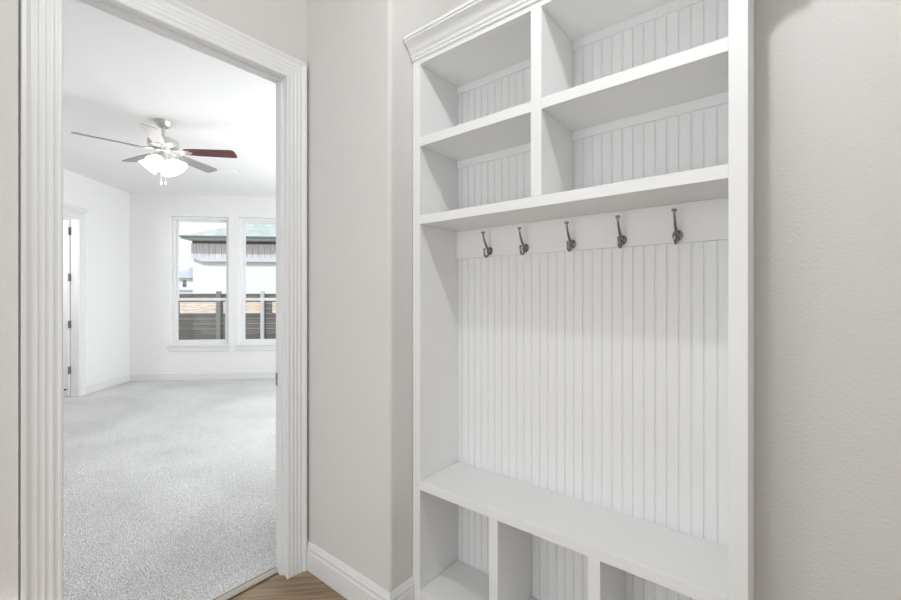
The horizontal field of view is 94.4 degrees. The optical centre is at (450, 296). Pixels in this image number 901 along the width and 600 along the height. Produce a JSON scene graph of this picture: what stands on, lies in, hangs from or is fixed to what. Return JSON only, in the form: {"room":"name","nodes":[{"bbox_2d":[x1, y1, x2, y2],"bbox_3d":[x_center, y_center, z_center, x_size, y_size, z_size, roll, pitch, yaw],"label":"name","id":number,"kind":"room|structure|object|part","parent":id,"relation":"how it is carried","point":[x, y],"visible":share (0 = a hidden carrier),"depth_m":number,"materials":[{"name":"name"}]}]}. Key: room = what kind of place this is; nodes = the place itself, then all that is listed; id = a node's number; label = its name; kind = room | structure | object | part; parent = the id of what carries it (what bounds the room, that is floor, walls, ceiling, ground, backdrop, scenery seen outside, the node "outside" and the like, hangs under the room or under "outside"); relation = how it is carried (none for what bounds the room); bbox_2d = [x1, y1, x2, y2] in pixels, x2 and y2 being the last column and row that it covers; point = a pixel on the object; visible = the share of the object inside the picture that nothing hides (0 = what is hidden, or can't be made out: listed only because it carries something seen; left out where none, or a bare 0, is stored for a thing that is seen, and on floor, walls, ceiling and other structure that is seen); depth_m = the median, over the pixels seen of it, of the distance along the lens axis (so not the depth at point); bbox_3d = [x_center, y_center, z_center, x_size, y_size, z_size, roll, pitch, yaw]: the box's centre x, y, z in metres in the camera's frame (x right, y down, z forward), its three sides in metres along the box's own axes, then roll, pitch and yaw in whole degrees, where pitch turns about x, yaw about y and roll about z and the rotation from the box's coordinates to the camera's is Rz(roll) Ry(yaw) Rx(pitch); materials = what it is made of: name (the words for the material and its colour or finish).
{"room":"mudroom","nodes":[
{"label":"mudroom","id":0,"kind":"room"},
{"bbox_2d":[63,169,129,384],"bbox_3d":[-4.935,-0.158,3.572,0.120,3.055,6.433,0,0,-6],"label":"wall","id":1,"kind":"structure","parent":0,"point":[108,215],"depth_m":6.24,"materials":[{"name":"white paint"}]},
{"bbox_2d":[63,220,70,396],"bbox_3d":[-5.592,0.155,5.634,0.806,2.401,0.086,0,0,-6],"label":"door","id":2,"kind":"structure","parent":1,"relation":"in","point":[66,223],"depth_m":5.68,"materials":[{"name":"white paint"}]},
{"bbox_2d":[63,203,88,396],"bbox_3d":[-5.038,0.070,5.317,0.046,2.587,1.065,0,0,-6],"label":"trim","id":3,"kind":"structure","parent":1,"relation":"attached to","point":[69,210],"depth_m":5.76,"materials":[{"name":"white paint"}]},
{"bbox_2d":[0,0,306,599],"bbox_3d":[-1.614,-0.158,1.102,0.105,3.055,2.688,0,0,39],"label":"wall","id":4,"kind":"structure","parent":0,"point":[281,25],"depth_m":1.31,"materials":[{"name":"white paint"}]},
{"bbox_2d":[21,0,306,599],"bbox_3d":[-1.042,0.101,1.707,0.025,2.536,0.999,0,0,39],"label":"trim","id":5,"kind":"structure","parent":4,"relation":"attached to","point":[41,20],"depth_m":1.37,"materials":[{"name":"white paint"}]},
{"bbox_2d":[77,0,285,576],"bbox_3d":[-1.092,0.139,1.748,0.109,2.460,0.848,0,0,39],"label":"trim","id":6,"kind":"structure","parent":4,"relation":"attached to","point":[111,7],"depth_m":2.05,"materials":[{"name":"white paint"}]},
{"bbox_2d":[213,567,277,599],"bbox_3d":[-1.122,1.363,1.771,0.049,0.013,0.812,0,0,39],"label":"trim","id":7,"kind":"structure","parent":4,"relation":"attached to","point":[272,572],"depth_m":1.97,"materials":[{"name":"beige wood"}]},
{"bbox_2d":[63,0,275,196],"bbox_3d":[-2.859,-1.735,3.854,4.367,0.100,6.613,0,0,-6],"label":"ceiling","id":8,"kind":"structure","parent":0,"point":[119,75],"depth_m":3.73,"materials":[{"name":"white paint"}]},
{"bbox_2d":[71,118,236,184],"bbox_3d":[-2.790,-1.380,3.992,1.261,0.608,1.249,0,0,39],"label":"ceiling fan","id":9,"kind":"object","parent":8,"relation":"hanging from","point":[163,146],"visible":1,"depth_m":3.98,"materials":[{"name":"grey metal"}]},
{"bbox_3d":[-3.059,-1.400,3.711,0.471,0.007,0.136,0,13,-44],"label":"fan blade","id":10,"kind":"part","parent":9,"relation":"part of","materials":[{"name":"grey laminate"}]},
{"bbox_3d":[-3.127,-1.400,4.200,0.471,0.007,0.136,0,13,28],"label":"fan blade","id":11,"kind":"part","parent":9,"relation":"part of","materials":[{"name":"wood"}]},
{"bbox_3d":[-2.858,-1.274,3.989,0.168,0.108,0.168,44,-6,-6],"label":"lamp shade","id":12,"kind":"part","parent":9,"relation":"part of","materials":[{"name":"white glass"}]},
{"bbox_3d":[-2.572,-1.400,3.625,0.136,0.007,0.471,14,-6,-25],"label":"fan blade","id":13,"kind":"part","parent":9,"relation":"part of","materials":[{"name":"grey laminate"}]},
{"bbox_3d":[-2.742,-1.274,3.901,0.168,0.108,0.168,0,-44,-8],"label":"lamp shade","id":14,"kind":"part","parent":9,"relation":"part of","materials":[{"name":"white glass"}]},
{"bbox_3d":[-2.741,-1.273,3.900,0.059,0.060,0.058,0,-44,-8],"label":"bulb","id":15,"kind":"part","parent":9,"relation":"part of","materials":[{"name":"white glass"}]},
{"bbox_3d":[-2.770,-1.274,4.106,0.168,0.108,0.168,0,44,-8],"label":"lamp shade","id":16,"kind":"part","parent":9,"relation":"part of","materials":[{"name":"white glass"}]},
{"bbox_3d":[-2.654,-1.274,4.017,0.168,0.108,0.168,-44,6,-6],"label":"lamp shade","id":17,"kind":"part","parent":9,"relation":"part of","materials":[{"name":"white glass"}]},
{"bbox_3d":[-2.683,-1.400,4.417,0.136,0.007,0.471,-13,-2,10],"label":"fan blade","id":18,"kind":"part","parent":9,"relation":"part of","materials":[{"name":"grey laminate"}]},
{"bbox_3d":[-2.340,-1.400,4.061,0.471,0.007,0.136,0,-13,-8],"label":"fan blade","id":19,"kind":"part","parent":9,"relation":"part of","materials":[{"name":"brown wood"}]},
{"bbox_2d":[211,170,237,174],"bbox_3d":[-3.068,-1.679,5.606,0.340,0.012,0.180,0,0,-6],"label":"ceiling vent","id":20,"kind":"object","parent":8,"relation":"in","point":[217,171],"visible":0.8,"depth_m":5.61,"materials":[{"name":"white plastic"}]},
{"bbox_2d":[130,193,275,372],"bbox_3d":[-3.203,-0.158,7.073,4.307,3.055,0.160,0,0,-6],"label":"wall","id":21,"kind":"structure","parent":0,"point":[151,215],"depth_m":6.84,"materials":[{"name":"white paint"}]},
{"bbox_2d":[86,370,275,393],"bbox_3d":[-3.144,1.299,6.522,4.067,0.128,0.948,0,0,-6],"label":"baseboard","id":22,"kind":"structure","parent":21,"relation":"attached to","point":[110,382],"depth_m":6.84,"materials":[{"name":"white paint"}]},
{"bbox_2d":[167,217,230,351],"bbox_3d":[-4.151,-0.216,6.946,0.977,2.225,0.170,0,0,-6],"label":"window","id":23,"kind":"structure","parent":21,"relation":"attached to","point":[177,345],"depth_m":6.93,"materials":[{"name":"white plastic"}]},
{"bbox_3d":[-4.144,0.803,6.876,0.977,0.025,0.030,0,0,-6],"label":"sill","id":24,"kind":"part","parent":23,"relation":"part of","materials":[{"name":"white paint"}]},
{"bbox_3d":[-4.155,0.383,6.971,0.830,0.736,0.030,0,0,-6],"label":"sash","id":25,"kind":"part","parent":23,"relation":"part of","materials":[{"name":"white plastic"}]},
{"bbox_3d":[-4.159,-0.615,7.006,0.830,1.350,0.030,0,0,-6],"label":"sash","id":26,"kind":"part","parent":23,"relation":"part of","materials":[{"name":"white plastic"}]},
{"bbox_2d":[236,218,275,350],"bbox_3d":[-3.092,-0.216,7.059,0.977,2.225,0.170,0,0,-6],"label":"window","id":27,"kind":"structure","parent":21,"relation":"attached to","point":[245,344],"depth_m":7.03,"materials":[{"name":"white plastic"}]},
{"bbox_3d":[-3.085,0.803,6.989,0.977,0.025,0.030,0,0,-6],"label":"sill","id":28,"kind":"part","parent":27,"relation":"part of","materials":[{"name":"white paint"}]},
{"bbox_3d":[-3.096,0.383,7.084,0.830,0.736,0.030,0,0,-6],"label":"sash","id":29,"kind":"part","parent":27,"relation":"part of","materials":[{"name":"white plastic"}]},
{"bbox_3d":[-3.099,-0.615,7.119,0.830,1.350,0.030,0,0,-6],"label":"sash","id":30,"kind":"part","parent":27,"relation":"part of","materials":[{"name":"white plastic"}]},
{"bbox_2d":[63,378,346,599],"bbox_3d":[-1.737,1.417,2.024,9.176,0.106,10.192,0,0,-6],"label":"floor","id":31,"kind":"structure","parent":0,"point":[169,486],"depth_m":2.89,"materials":[{"name":"grey carpet"}]},
{"bbox_2d":[403,0,753,599],"bbox_3d":[0.393,0.129,1.521,1.260,2.482,0.338,0,0,39],"label":"shelving unit","id":32,"kind":"object","parent":31,"relation":"on","point":[583,170],"visible":1,"depth_m":1.54,"materials":[{"name":"white paint"}]},
{"bbox_3d":[-0.056,0.135,1.933,0.043,2.470,0.259,0,0,39],"label":"panel","id":33,"kind":"part","parent":32,"relation":"part of","materials":[{"name":"white paint"}]},
{"bbox_3d":[0.393,-1.070,1.520,1.259,0.084,0.338,0,0,39],"label":"crown moulding","id":34,"kind":"part","parent":32,"relation":"part of","materials":[{"name":"white paint"}]},
{"bbox_2d":[420,101,530,160],"bbox_3d":[0.160,-0.671,1.741,0.532,0.038,0.269,0,0,39],"label":"shelf","id":35,"kind":"object","parent":32,"relation":"attached to","point":[508,130],"depth_m":1.72,"materials":[{"name":"white paint"}]},
{"bbox_3d":[0.386,1.278,1.558,1.114,0.025,0.269,0,0,39],"label":"panel","id":36,"kind":"part","parent":32,"relation":"part of","materials":[{"name":"white paint"}]},
{"bbox_3d":[0.308,-1.054,1.460,1.114,0.092,0.020,0,0,39],"label":"rail","id":37,"kind":"part","parent":32,"relation":"part of","materials":[{"name":"white paint"}]},
{"bbox_3d":[0.393,-1.023,1.566,1.116,0.030,0.250,0,0,39],"label":"panel","id":38,"kind":"part","parent":32,"relation":"part of","materials":[{"name":"white paint"}]},
{"bbox_2d":[420,164,727,230],"bbox_3d":[0.386,-0.334,1.558,1.114,0.038,0.270,0,0,39],"label":"shelf","id":39,"kind":"object","parent":32,"relation":"attached to","point":[709,185],"depth_m":1.42,"materials":[{"name":"white paint"}]},
{"bbox_3d":[0.386,0.814,1.558,1.114,0.040,0.271,0,0,39],"label":"bench seat","id":40,"kind":"part","parent":32,"relation":"part of","materials":[{"name":"white paint"}]},
{"bbox_3d":[0.466,-0.249,1.657,1.116,0.132,0.017,0,0,39],"label":"hook rail","id":41,"kind":"part","parent":32,"relation":"part of","materials":[{"name":"white paint"}]},
{"bbox_3d":[0.623,-0.207,1.515,0.034,0.036,0.008,0,0,39],"label":"plate","id":42,"kind":"part","parent":32,"relation":"part of","materials":[{"name":"silver metal"}]},
{"bbox_2d":[542,37,727,131],"bbox_3d":[0.610,-0.671,1.378,0.541,0.038,0.269,0,0,39],"label":"shelf","id":43,"kind":"object","parent":32,"relation":"attached to","point":[699,74],"depth_m":1.33,"materials":[{"name":"white paint"}]},
{"bbox_3d":[0.763,-0.207,1.402,0.034,0.036,0.008,0,0,39],"label":"plate","id":44,"kind":"part","parent":32,"relation":"part of","materials":[{"name":"silver metal"}]},
{"bbox_3d":[0.846,0.135,1.206,0.040,2.470,0.259,0,0,39],"label":"panel","id":45,"kind":"part","parent":32,"relation":"part of","materials":[{"name":"white paint"}]},
{"bbox_2d":[307,0,900,599],"bbox_3d":[1.147,-0.158,0.943,4.600,3.055,0.532,0,0,39],"label":"wall","id":46,"kind":"structure","parent":0,"point":[827,73],"depth_m":1.27,"materials":[{"name":"white paint"}]},
{"bbox_2d":[307,539,413,599],"bbox_3d":[-0.447,1.298,1.963,0.624,0.143,0.144,0,0,39],"label":"baseboard","id":47,"kind":"structure","parent":46,"relation":"attached to","point":[349,583],"depth_m":1.89,"materials":[{"name":"white paint"}]},
{"label":"outside","id":48,"kind":"structure","parent":0,"visible":0},
{"bbox_3d":[-11.049,1.670,32.808,83.019,0.100,83.019,0,0,39],"label":"ground","id":49,"kind":"structure","parent":48,"visible":0},
{"bbox_2d":[179,267,192,293],"bbox_3d":[-16.662,-0.830,33.569,10.000,4.900,6.300,0,0,-6],"label":"house","id":50,"kind":"structure","parent":49,"relation":"on","point":[186,275],"depth_m":30.43,"materials":[{"name":"white paint"}]},
{"bbox_2d":[179,223,275,328],"bbox_3d":[-5.218,-1.680,24.504,15.170,6.600,9.960,0,0,-6],"label":"house","id":51,"kind":"structure","parent":49,"relation":"on","point":[208,248],"depth_m":19.82,"materials":[{"name":"white paint"}]},
{"bbox_3d":[-4.983,-1.760,20.275,13.600,0.180,0.020,0,0,-6],"label":"siding trim","id":52,"kind":"part","parent":51,"relation":"part of","materials":[{"name":"white wood"}]},
{"bbox_2d":[179,291,275,339],"bbox_3d":[-6.274,0.730,11.654,13.000,1.780,0.150,0,0,-6],"label":"fence","id":53,"kind":"object","parent":49,"relation":"on","point":[198,320],"visible":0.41,"depth_m":11.65,"materials":[{"name":"brown wood"}]},
{"bbox_3d":[-6.450,0.730,11.605,0.110,1.780,0.089,0,0,-6],"label":"post","id":54,"kind":"part","parent":53,"relation":"part of","materials":[{"name":"grey wood"}]},
{"bbox_3d":[-5.286,0.730,11.729,0.090,1.780,0.089,0,0,-6],"label":"post","id":55,"kind":"part","parent":53,"relation":"part of","materials":[{"name":"grey wood"}]}
]}

